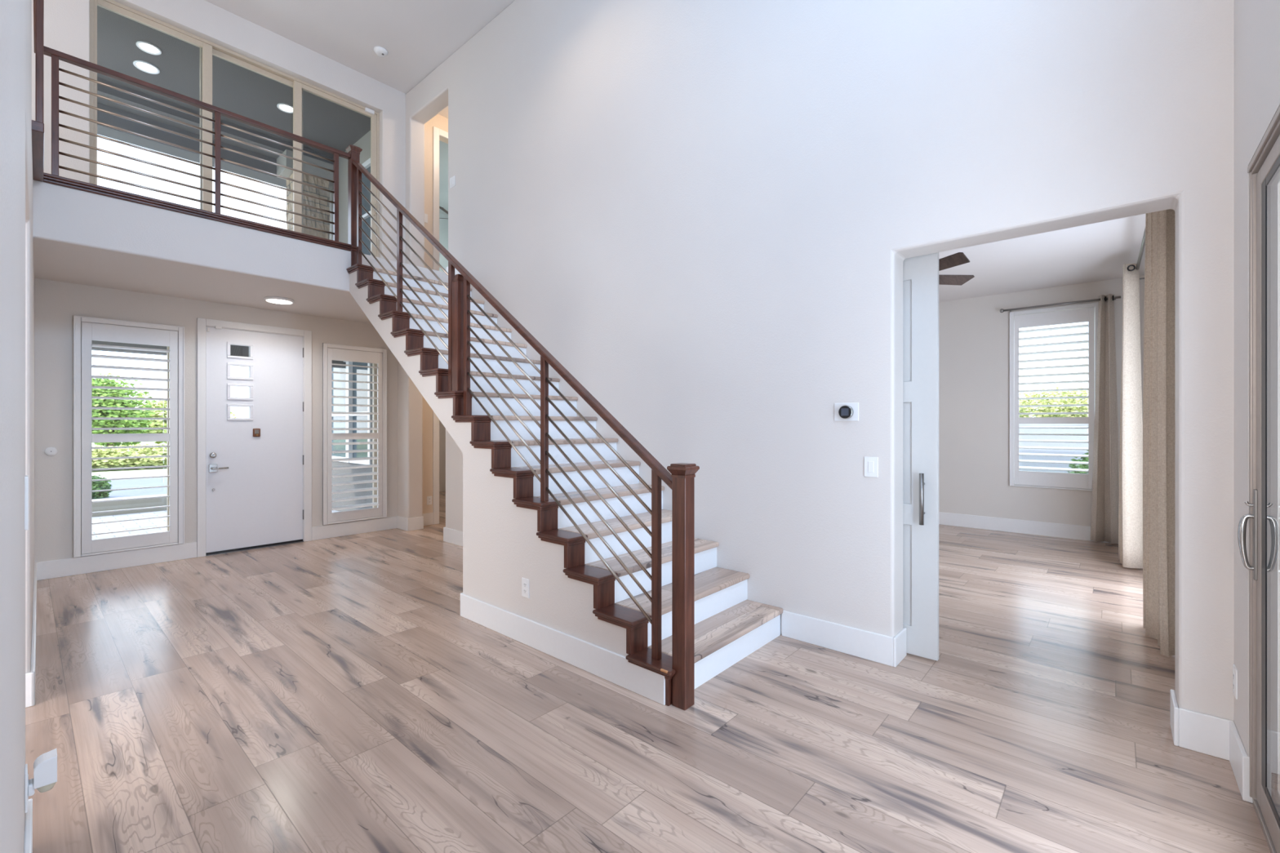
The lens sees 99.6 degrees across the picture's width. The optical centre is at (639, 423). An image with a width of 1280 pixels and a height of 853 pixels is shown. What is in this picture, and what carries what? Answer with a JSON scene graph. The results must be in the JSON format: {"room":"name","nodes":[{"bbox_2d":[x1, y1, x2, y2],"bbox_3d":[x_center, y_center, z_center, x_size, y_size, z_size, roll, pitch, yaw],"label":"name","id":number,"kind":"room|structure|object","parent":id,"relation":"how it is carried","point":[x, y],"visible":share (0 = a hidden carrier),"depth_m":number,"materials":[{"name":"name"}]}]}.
{"room":"entrance hall","nodes":[
{"label":"entrance hall","id":0,"kind":"room"},
{"bbox_2d":[0,0,34,852],"bbox_3d":[-2.931,-1.450,2.454,6.640,5.660,0.220,0,0,42],"label":"wall","id":1,"kind":"structure","parent":0,"point":[16,241],"depth_m":0.93,"materials":[{"name":"paint"}]},
{"bbox_2d":[24,475,28,530],"bbox_3d":[-1.875,0.240,1.654,0.080,0.160,0.008,0,0,41],"label":"light switch","id":2,"kind":"object","parent":1,"relation":"attached to","point":[26,477],"visible":0.92,"depth_m":1.63,"materials":[{"name":"white plastic"}]},
{"bbox_2d":[24,764,28,813],"bbox_3d":[-1.845,1.095,1.628,0.072,0.117,0.008,0,0,41],"label":"wall outlet","id":3,"kind":"object","parent":1,"relation":"attached to","point":[26,775],"visible":0.98,"depth_m":1.60,"materials":[{"name":"white plastic"}]},
{"bbox_2d":[27,748,57,796],"bbox_3d":[-1.823,1.069,1.652,0.060,0.110,0.060,0,0,41],"label":"night light","id":4,"kind":"object","parent":3,"relation":"attached to","point":[45,766],"visible":0.96,"depth_m":1.64,"materials":[{"name":"white plastic"}]},
{"bbox_2d":[23,561,36,852],"bbox_3d":[-2.926,1.298,2.459,6.640,0.165,0.235,0,0,42],"label":"baseboard","id":5,"kind":"structure","parent":1,"relation":"attached to","point":[29,677],"depth_m":2.64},
{"bbox_2d":[31,0,44,182],"bbox_3d":[-3.827,-2.146,3.439,1.030,0.948,0.052,0,0,42],"label":"gallery railing","id":6,"kind":"object","parent":1,"relation":"on","point":[37,126],"visible":0.92,"depth_m":3.12,"materials":[{"name":"brown wood"}]},
{"bbox_2d":[97,77,333,187],"bbox_3d":[-6.329,-3.745,6.486,0.630,0.410,5.400,0,0,41],"label":"wall","id":7,"kind":"structure","parent":0,"point":[104,91],"depth_m":6.91,"materials":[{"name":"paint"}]},
{"bbox_2d":[34,278,397,562],"bbox_3d":[-4.891,0.005,5.403,0.200,2.750,4.870,0,0,41],"label":"wall","id":8,"kind":"structure","parent":0,"point":[56,303],"depth_m":5.25,"materials":[{"name":"paint"}]},
{"bbox_2d":[44,447,57,456],"bbox_3d":[-5.250,0.247,4.826,0.022,0.080,0.080,0,0,41],"label":"door chime","id":9,"kind":"object","parent":8,"relation":"attached to","point":[51,451],"visible":1,"depth_m":4.82,"materials":[{"name":"white plastic"}]},
{"bbox_2d":[73,315,184,557],"bbox_3d":[-4.904,0.116,5.223,0.107,2.204,0.781,0,0,41],"label":"plantation shutter","id":10,"kind":"object","parent":8,"relation":"attached to","point":[175,340],"visible":1,"depth_m":5.18,"materials":[{"name":"white wood"}]},
{"bbox_2d":[166,346,168,531],"bbox_3d":[-5.026,0.133,5.332,0.050,2.115,0.641,0,0,41],"label":"window","id":11,"kind":"structure","parent":8,"relation":"in","point":[167,348],"depth_m":5.53,"materials":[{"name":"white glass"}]},
{"bbox_2d":[36,515,396,580],"bbox_3d":[-4.271,1.300,5.947,0.015,0.159,3.205,0,0,41],"label":"baseboard","id":12,"kind":"structure","parent":8,"relation":"attached to","point":[46,570],"depth_m":5.30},
{"bbox_2d":[196,317,311,557],"bbox_3d":[-4.298,0.142,6.055,0.210,2.476,1.060,0,0,41],"label":"trim","id":13,"kind":"structure","parent":8,"relation":"attached to","point":[202,323],"depth_m":5.82,"materials":[{"name":"white wood"}]},
{"bbox_2d":[205,326,303,555],"bbox_3d":[-4.227,0.178,5.996,0.116,2.387,0.914,0,0,41],"label":"door","id":14,"kind":"structure","parent":8,"relation":"in","point":[254,464],"depth_m":5.98,"materials":[{"name":"white wood"}]},
{"bbox_2d":[207,325,222,331],"bbox_3d":[-4.477,-1.000,5.695,0.124,0.070,0.025,0,0,-35],"label":"sensor","id":15,"kind":"object","parent":14,"relation":"attached to","point":[216,326],"visible":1,"depth_m":5.70,"materials":[{"name":"white plastic"}]},
{"bbox_2d":[205,541,303,555],"bbox_3d":[-4.306,1.375,6.054,0.220,0.009,0.900,0,0,41],"label":"trim","id":16,"kind":"structure","parent":8,"relation":"attached to","point":[299,541],"depth_m":5.95,"materials":[{"name":"metal"}]},
{"bbox_2d":[322,342,386,524],"bbox_3d":[-3.552,0.122,6.763,0.105,2.179,0.753,0,0,41],"label":"plantation shutter","id":17,"kind":"object","parent":8,"relation":"attached to","point":[379,357],"visible":1,"depth_m":6.73,"materials":[{"name":"white wood"}]},
{"bbox_2d":[372,363,377,507],"bbox_3d":[-3.674,0.135,6.873,0.050,2.090,0.635,0,0,41],"label":"window","id":18,"kind":"structure","parent":8,"relation":"in","point":[374,370],"depth_m":7.08,"materials":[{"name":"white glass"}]},
{"bbox_2d":[92,509,339,539],"bbox_3d":[-6.143,1.490,7.320,4.210,0.180,10.900,0,0,41],"label":"floor","id":19,"kind":"structure","parent":0,"point":[152,522],"depth_m":7.53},
{"bbox_2d":[31,0,405,263],"bbox_3d":[-4.733,-2.980,5.265,0.240,2.600,4.870,0,0,41],"label":"wall","id":20,"kind":"structure","parent":0,"point":[66,28],"depth_m":5.57,"materials":[{"name":"paint"}]},
{"bbox_2d":[89,0,379,257],"bbox_3d":[-4.186,-2.808,5.913,0.197,2.255,2.583,0,0,41],"label":"door","id":21,"kind":"structure","parent":20,"relation":"in","point":[208,49],"depth_m":5.58,"materials":[{"name":"beige wood"}]},
{"bbox_2d":[364,106,374,115],"bbox_3d":[-3.376,-3.904,6.758,0.034,0.043,0.105,0,0,41],"label":"sensor","id":22,"kind":"object","parent":21,"relation":"attached to","point":[366,109],"visible":1,"depth_m":6.75,"materials":[{"name":"white plastic"}]},
{"bbox_2d":[92,340,346,368],"bbox_3d":[-6.491,-1.110,6.628,0.300,0.420,5.400,0,0,41],"label":"beam","id":23,"kind":"structure","parent":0,"point":[235,350],"depth_m":6.83,"materials":[{"name":"paint"}]},
{"bbox_2d":[97,5,370,157],"bbox_3d":[-5.795,-4.085,6.017,2.350,0.270,5.400,0,0,41],"label":"ceiling","id":24,"kind":"structure","parent":0,"point":[236,89],"depth_m":6.30,"materials":[{"name":"paint"}]},
{"bbox_2d":[133,60,159,74],"bbox_3d":[-5.457,-3.942,5.986,0.220,0.016,0.220,0,0,41],"label":"recessed light","id":25,"kind":"object","parent":24,"relation":"in","point":[144,66],"visible":1,"depth_m":5.98,"materials":[{"name":"white plastic"}]},
{"bbox_2d":[136,40,161,55],"bbox_3d":[-5.153,-3.942,5.680,0.200,0.016,0.200,0,0,41],"label":"recessed light","id":26,"kind":"object","parent":24,"relation":"in","point":[148,47],"visible":1,"depth_m":5.67,"materials":[{"name":"white plastic"}]},
{"bbox_2d":[276,102,293,113],"bbox_3d":[-4.416,-3.942,6.763,0.200,0.016,0.200,0,0,41],"label":"recessed light","id":27,"kind":"object","parent":24,"relation":"in","point":[286,108],"visible":0.84,"depth_m":6.75,"materials":[{"name":"white plastic"}]},
{"bbox_2d":[32,179,455,323],"bbox_3d":[-4.301,-1.480,4.885,1.770,0.400,4.870,0,0,41],"label":"ceiling","id":28,"kind":"structure","parent":0,"point":[82,237],"depth_m":4.55,"materials":[{"name":"paint"}]},
{"bbox_2d":[43,45,351,251],"bbox_3d":[-3.491,-2.146,4.516,0.135,0.948,2.012,0,0,41],"label":"balcony railing","id":29,"kind":"object","parent":28,"relation":"on","point":[53,178],"visible":0.84,"depth_m":4.34,"materials":[{"name":"brown wood"}]},
{"bbox_2d":[264,296,293,304],"bbox_3d":[-3.704,-1.264,5.559,0.256,0.032,0.256,0,0,41],"label":"ceiling light","id":30,"kind":"object","parent":28,"relation":"attached to","point":[276,300],"visible":1,"depth_m":5.50,"materials":[{"name":"white plastic"}]},
{"bbox_2d":[445,266,459,275],"bbox_3d":[-4.079,-1.755,4.824,1.325,0.150,5.070,0,0,41],"label":"baseboard","id":31,"kind":"structure","parent":28,"relation":"attached to","point":[456,272],"depth_m":6.18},
{"bbox_2d":[329,130,370,244],"bbox_3d":[-3.984,-2.785,7.740,1.900,2.330,0.220,0,0,41],"label":"wall","id":32,"kind":"structure","parent":0,"point":[364,143],"depth_m":7.88,"materials":[{"name":"paint"}]},
{"bbox_2d":[276,149,333,190],"bbox_3d":[-4.833,-3.671,7.887,0.430,0.259,0.680,0,0,41],"label":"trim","id":33,"kind":"structure","parent":32,"relation":"attached to","point":[282,171],"depth_m":7.72,"materials":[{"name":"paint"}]},
{"bbox_2d":[361,157,370,255],"bbox_3d":[-3.689,-2.645,7.356,0.750,1.850,0.050,0,0,41],"label":"window","id":34,"kind":"structure","parent":32,"relation":"in","point":[366,164],"depth_m":7.42,"materials":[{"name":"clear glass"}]},
{"bbox_2d":[331,363,372,511],"bbox_3d":[-4.447,0.080,8.380,3.060,2.800,0.070,0,0,41],"label":"wall","id":35,"kind":"structure","parent":0,"point":[334,464],"depth_m":8.30,"materials":[{"name":"paint"}]},
{"bbox_2d":[331,360,370,464],"bbox_3d":[-4.552,-0.220,8.442,1.740,1.640,0.085,0,0,41],"label":"window","id":36,"kind":"structure","parent":35,"relation":"in","point":[347,369],"depth_m":8.34,"materials":[{"name":"clear glass"}]},
{"bbox_2d":[204,0,515,215],"bbox_3d":[-3.108,-4.355,3.659,11.300,0.150,11.800,0,0,41],"label":"ceiling","id":37,"kind":"structure","parent":0,"point":[418,37],"depth_m":5.87,"materials":[{"name":"paint"}]},
{"bbox_2d":[373,45,387,57],"bbox_3d":[-2.974,-4.257,6.208,0.150,0.046,0.150,0,0,41],"label":"smoke detector","id":38,"kind":"object","parent":37,"relation":"attached to","point":[380,51],"visible":1,"depth_m":6.18,"materials":[{"name":"white plastic"}]},
{"bbox_2d":[439,206,448,218],"bbox_3d":[-3.322,-3.985,9.900,1.144,0.590,1.131,0,0,41],"label":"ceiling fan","id":39,"kind":"object","parent":37,"relation":"hanging from","point":[440,207],"visible":0.08,"depth_m":9.48,"materials":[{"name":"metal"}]},
{"bbox_2d":[422,114,448,513],"bbox_3d":[-2.437,-1.450,7.972,0.120,5.660,1.830,0,0,41],"label":"wall","id":40,"kind":"structure","parent":0,"point":[440,122],"depth_m":7.38,"materials":[{"name":"paint"}]},
{"bbox_2d":[424,213,427,222],"bbox_3d":[-2.911,-2.790,7.335,0.008,0.117,0.072,0,0,41],"label":"light switch","id":41,"kind":"object","parent":40,"relation":"attached to","point":[425,215],"visible":0.52,"depth_m":7.35,"materials":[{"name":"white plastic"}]},
{"bbox_2d":[422,512,433,525],"bbox_3d":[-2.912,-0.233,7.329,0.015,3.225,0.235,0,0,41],"label":"baseboard","id":42,"kind":"structure","parent":40,"relation":"attached to","point":[428,517],"depth_m":7.36,"materials":[{"name":"white wood"}]},
{"bbox_2d":[426,496,431,505],"bbox_3d":[-2.870,1.045,7.382,0.008,0.117,0.072,0,0,41],"label":"wall outlet","id":43,"kind":"object","parent":40,"relation":"attached to","point":[428,498],"visible":1,"depth_m":7.37,"materials":[{"name":"white plastic"}]},
{"bbox_2d":[432,410,439,524],"bbox_3d":[-2.503,0.312,7.791,0.020,2.135,1.000,0,0,41],"label":"trim","id":44,"kind":"structure","parent":40,"relation":"attached to","point":[435,420],"depth_m":7.43,"materials":[{"name":"beige wood"}]},
{"bbox_2d":[432,126,448,271],"bbox_3d":[-2.503,-2.877,7.791,0.020,2.395,1.000,0,0,41],"label":"trim","id":45,"kind":"structure","parent":40,"relation":"attached to","point":[437,132],"depth_m":7.44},
{"bbox_2d":[439,419,445,491],"bbox_3d":[-3.260,0.005,9.513,3.350,2.750,3.200,0,0,41],"label":"wall","id":46,"kind":"structure","parent":0,"point":[442,428],"depth_m":11.02,"materials":[{"name":"paint"}]},
{"bbox_2d":[439,213,448,271],"bbox_3d":[-3.260,-2.980,9.513,3.350,2.600,3.200,0,0,41],"label":"wall","id":47,"kind":"structure","parent":0,"point":[443,223],"depth_m":11.05,"materials":[{"name":"paint"}]},
{"bbox_2d":[349,271,628,656],"bbox_3d":[-0.951,-0.042,4.396,3.912,2.844,1.187,0,0,41],"label":"wall","id":48,"kind":"structure","parent":0,"point":[502,547],"depth_m":3.57,"materials":[{"name":"paint"}]},
{"bbox_2d":[521,577,528,598],"bbox_3d":[-0.719,1.030,3.397,0.072,0.117,0.008,0,0,41],"label":"wall outlet","id":49,"kind":"object","parent":48,"relation":"attached to","point":[525,582],"visible":1,"depth_m":3.39,"materials":[{"name":"white plastic"}]},
{"bbox_2d":[25,491,1271,852],"bbox_3d":[-2.317,1.440,4.561,11.300,0.120,14.200,0,0,41],"label":"floor","id":50,"kind":"structure","parent":0,"point":[335,695],"depth_m":2.45,"materials":[{"name":"brown wood"}]},
{"bbox_2d":[346,253,783,706],"bbox_3d":[-1.003,-0.151,4.421,4.121,3.062,1.216,0,0,41],"label":"staircase","id":51,"kind":"structure","parent":50,"relation":"on","point":[729,627],"depth_m":3.70,"materials":[{"name":"brown wood"}]},
{"bbox_2d":[345,144,699,710],"bbox_3d":[-1.296,-0.664,3.980,4.127,4.088,0.114,0,0,41],"label":"stair railing","id":52,"kind":"object","parent":51,"relation":"attached to","point":[681,477],"visible":0.94,"depth_m":3.27,"materials":[{"name":"brown wood"}]},
{"bbox_2d":[397,0,1234,721],"bbox_3d":[-0.342,-1.450,4.784,7.856,5.660,0.200,0,0,41],"label":"wall","id":53,"kind":"structure","parent":0,"point":[709,214],"depth_m":3.41,"materials":[{"name":"paint"}]},
{"bbox_2d":[449,175,455,188],"bbox_3d":[-2.164,-2.790,6.244,0.118,0.117,0.008,0,0,41],"label":"light switch","id":54,"kind":"object","parent":53,"relation":"attached to","point":[452,180],"visible":1,"depth_m":6.23,"materials":[{"name":"white plastic"}]},
{"bbox_2d":[396,515,1234,760],"bbox_3d":[-0.719,1.298,4.315,7.506,0.165,1.402,0,0,41],"label":"baseboard","id":55,"kind":"structure","parent":53,"relation":"attached to","point":[1203,733],"depth_m":3.13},
{"bbox_2d":[834,402,858,421],"bbox_3d":[1.232,-0.071,3.245,0.145,0.109,0.036,0,0,41],"label":"thermostat","id":56,"kind":"object","parent":53,"relation":"attached to","point":[848,411],"visible":1,"depth_m":3.23,"materials":[{"name":"white plastic"}]},
{"bbox_2d":[864,456,878,477],"bbox_3d":[1.349,0.252,3.161,0.078,0.117,0.008,0,0,41],"label":"light switch","id":57,"kind":"object","parent":53,"relation":"attached to","point":[871,464],"visible":1,"depth_m":3.15,"materials":[{"name":"white plastic"}]},
{"bbox_2d":[902,252,938,661],"bbox_3d":[1.286,0.154,3.480,1.122,2.428,0.092,0,0,41],"label":"door","id":58,"kind":"structure","parent":53,"relation":"in","point":[920,273],"depth_m":3.18,"materials":[{"name":"wood"}]},
{"bbox_2d":[938,275,1144,526],"bbox_3d":[4.247,-0.170,7.416,4.600,3.100,0.150,0,0,41],"label":"wall","id":59,"kind":"structure","parent":0,"point":[974,335],"depth_m":7.06,"materials":[{"name":"paint"}]},
{"bbox_2d":[938,511,1108,542],"bbox_3d":[4.136,1.295,7.404,4.450,0.170,0.015,0,0,41],"label":"baseboard","id":60,"kind":"structure","parent":59,"relation":"attached to","point":[1016,526],"depth_m":6.84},
{"bbox_2d":[1019,423,1088,426],"bbox_3d":[5.112,-0.310,6.697,0.850,2.140,0.050,0,0,41],"label":"window","id":61,"kind":"structure","parent":59,"relation":"in","point":[1020,424],"depth_m":6.67,"materials":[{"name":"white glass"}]},
{"bbox_2d":[1009,302,1098,491],"bbox_3d":[5.041,-0.315,6.607,0.878,2.210,0.107,0,0,41],"label":"plantation shutter","id":62,"kind":"object","parent":59,"relation":"attached to","point":[1017,477],"visible":0.97,"depth_m":6.60,"materials":[{"name":"white wood"}]},
{"bbox_2d":[999,296,1120,312],"bbox_3d":[5.037,-1.435,6.539,1.154,0.052,0.126,0,0,41],"label":"curtain rod","id":63,"kind":"object","parent":59,"relation":"attached to","point":[1002,310],"visible":1,"depth_m":6.51,"materials":[{"name":"metal"}]},
{"bbox_2d":[1090,293,1119,543],"bbox_3d":[5.350,-0.060,6.217,0.276,2.840,0.149,0,0,41],"label":"curtain","id":64,"kind":"object","parent":63,"relation":"hanging from","point":[1105,473],"visible":0.98,"depth_m":6.22,"materials":[{"name":"grey fabric"}]},
{"bbox_2d":[938,213,1145,302],"bbox_3d":[2.597,-1.745,5.650,4.750,0.150,4.980,0,0,41],"label":"ceiling","id":65,"kind":"structure","parent":0,"point":[1095,251],"depth_m":5.52,"materials":[{"name":"paint"}]},
{"bbox_2d":[938,252,974,285],"bbox_3d":[2.116,-1.420,4.564,1.232,0.500,1.244,0,0,41],"label":"ceiling fan","id":66,"kind":"object","parent":65,"relation":"hanging from","point":[959,258],"visible":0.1,"depth_m":4.17,"materials":[{"name":"wood"}]},
{"bbox_2d":[1234,0,1279,756],"bbox_3d":[-0.313,-1.450,-1.010,0.130,5.660,8.470,0,0,41],"label":"wall","id":67,"kind":"structure","parent":0,"point":[1256,22],"depth_m":2.04,"materials":[{"name":"paint"}]},
{"bbox_2d":[1232,664,1237,699],"bbox_3d":[2.389,1.035,2.174,0.008,0.117,0.072,0,0,41],"label":"wall outlet","id":68,"kind":"object","parent":67,"relation":"attached to","point":[1234,668],"visible":1,"depth_m":2.16,"materials":[{"name":"white plastic"}]},
{"bbox_2d":[1229,721,1253,803],"bbox_3d":[2.319,1.298,2.090,0.027,0.165,0.310,0,0,41],"label":"baseboard","id":69,"kind":"structure","parent":67,"relation":"attached to","point":[1239,760],"depth_m":2.03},
{"bbox_2d":[1237,106,1279,852],"bbox_3d":[1.904,0.217,1.559,0.134,2.325,1.055,0,0,41],"label":"door","id":70,"kind":"structure","parent":67,"relation":"in","point":[1263,566],"depth_m":1.87,"materials":[{"name":"grey wood"}]},
{"bbox_3d":[-5.867,-1.470,6.080,2.160,0.300,5.400,0,0,41],"label":"floor","id":71,"kind":"structure","parent":0,"visible":0},
{"bbox_2d":[285,173,330,239],"bbox_3d":[-4.825,-2.580,7.873,0.424,1.920,0.454,0,0,41],"label":"stone pillar","id":72,"kind":"structure","parent":71,"relation":"on","point":[307,179],"depth_m":7.76,"materials":[{"name":"beige stone"}]},
{"bbox_3d":[4.326,-0.170,4.133,0.150,3.100,4.980,0,0,41],"label":"room window","id":73,"kind":"structure","parent":0,"visible":0},
{"bbox_2d":[1135,228,1145,279],"bbox_3d":[4.221,-1.475,4.374,0.326,0.052,3.144,0,0,41],"label":"curtain rod","id":74,"kind":"object","parent":73,"relation":"attached to","point":[1143,243],"visible":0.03,"depth_m":4.63,"materials":[{"name":"metal"}]},
{"bbox_2d":[1118,263,1142,568],"bbox_3d":[4.799,-0.081,5.274,0.206,2.882,0.493,0,0,41],"label":"curtain","id":75,"kind":"object","parent":74,"relation":"hanging from","point":[1131,446],"visible":0.99,"depth_m":5.13,"materials":[{"name":"beige fabric"}]},
{"bbox_2d":[1142,208,1174,657],"bbox_3d":[3.284,-0.080,3.409,0.141,2.880,0.667,0,0,35],"label":"curtain","id":76,"kind":"object","parent":74,"relation":"hanging from","point":[1158,376],"visible":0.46,"depth_m":3.21,"materials":[{"name":"beige fabric"}]},
{"label":"outside","id":77,"kind":"structure","parent":0,"visible":0},
{"bbox_2d":[92,441,166,472],"bbox_3d":[-25.307,1.560,22.209,52.660,0.240,60.000,0,0,41],"label":"garden wall","id":78,"kind":"structure","parent":77,"point":[142,443],"depth_m":17.25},
{"bbox_2d":[92,475,112,498],"bbox_3d":[-10.369,1.219,10.323,0.447,0.506,0.461,0,0,-24],"label":"shrub","id":79,"kind":"object","parent":78,"relation":"on","point":[96,485],"visible":0.59,"depth_m":10.29,"materials":[{"name":"green plant"}]},
{"bbox_2d":[92,373,160,447],"bbox_3d":[-18.297,-0.140,18.672,2.428,3.168,2.736,0,0,41],"label":"tree","id":80,"kind":"object","parent":78,"relation":"on","point":[98,382],"visible":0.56,"depth_m":18.50,"materials":[{"name":"green plant"}]},
{"bbox_2d":[92,493,166,516],"bbox_3d":[-9.039,1.370,7.400,0.250,0.420,7.200,0,0,41],"label":"ledge","id":81,"kind":"object","parent":78,"relation":"on","point":[153,502],"visible":0.02,"depth_m":8.44,"materials":[{"name":"paint"}]},
{"bbox_2d":[92,443,166,470],"bbox_3d":[-14.610,1.049,18.813,1.699,0.894,17.332,0,0,42],"label":"hedge","id":82,"kind":"object","parent":78,"relation":"on","point":[146,451],"visible":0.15,"depth_m":16.85,"materials":[{"name":"green plant"}]},
{"bbox_2d":[141,397,236,444],"bbox_3d":[-22.109,0.097,26.303,3.241,2.695,4.719,0,0,41],"label":"tree","id":83,"kind":"object","parent":78,"relation":"on","point":[162,404],"visible":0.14,"depth_m":24.82,"materials":[{"name":"green plant"}]},
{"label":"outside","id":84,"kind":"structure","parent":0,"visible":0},
{"bbox_2d":[92,477,166,499],"bbox_3d":[-12.364,1.500,10.851,4.900,0.160,50.000,0,0,41],"label":"road","id":85,"kind":"structure","parent":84,"point":[144,482],"depth_m":12.18,"materials":[{"name":"grey asphalt"}]},
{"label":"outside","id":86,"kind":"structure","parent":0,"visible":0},
{"bbox_3d":[12.681,1.560,14.450,30.000,0.240,21.550,0,0,41],"label":"yard","id":87,"kind":"structure","parent":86,"visible":0},
{"bbox_2d":[1019,428,1088,472],"bbox_3d":[7.078,0.705,8.823,13.000,1.550,0.200,0,0,41],"label":"wall","id":88,"kind":"structure","parent":87,"relation":"on","point":[1021,430],"depth_m":8.93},
{"bbox_2d":[1019,386,1088,417],"bbox_3d":[7.660,0.393,9.649,2.524,2.101,1.403,0,0,41],"label":"shrub","id":89,"kind":"object","parent":87,"relation":"on","point":[1082,393],"visible":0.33,"depth_m":9.54,"materials":[{"name":"green plant"}]},
{"bbox_2d":[1067,449,1088,474],"bbox_3d":[6.752,0.893,7.919,0.896,1.101,0.693,0,0,41],"label":"shrub","id":90,"kind":"object","parent":87,"relation":"on","point":[1073,466],"visible":0.05,"depth_m":8.01,"materials":[{"name":"green plant"}]},
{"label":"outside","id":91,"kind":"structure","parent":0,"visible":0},
{"bbox_2d":[92,468,166,480],"bbox_3d":[-15.483,1.495,13.588,3.400,0.170,50.000,0,0,41],"label":"sidewalk","id":92,"kind":"structure","parent":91,"point":[149,473],"depth_m":15.24,"materials":[{"name":"concrete"}]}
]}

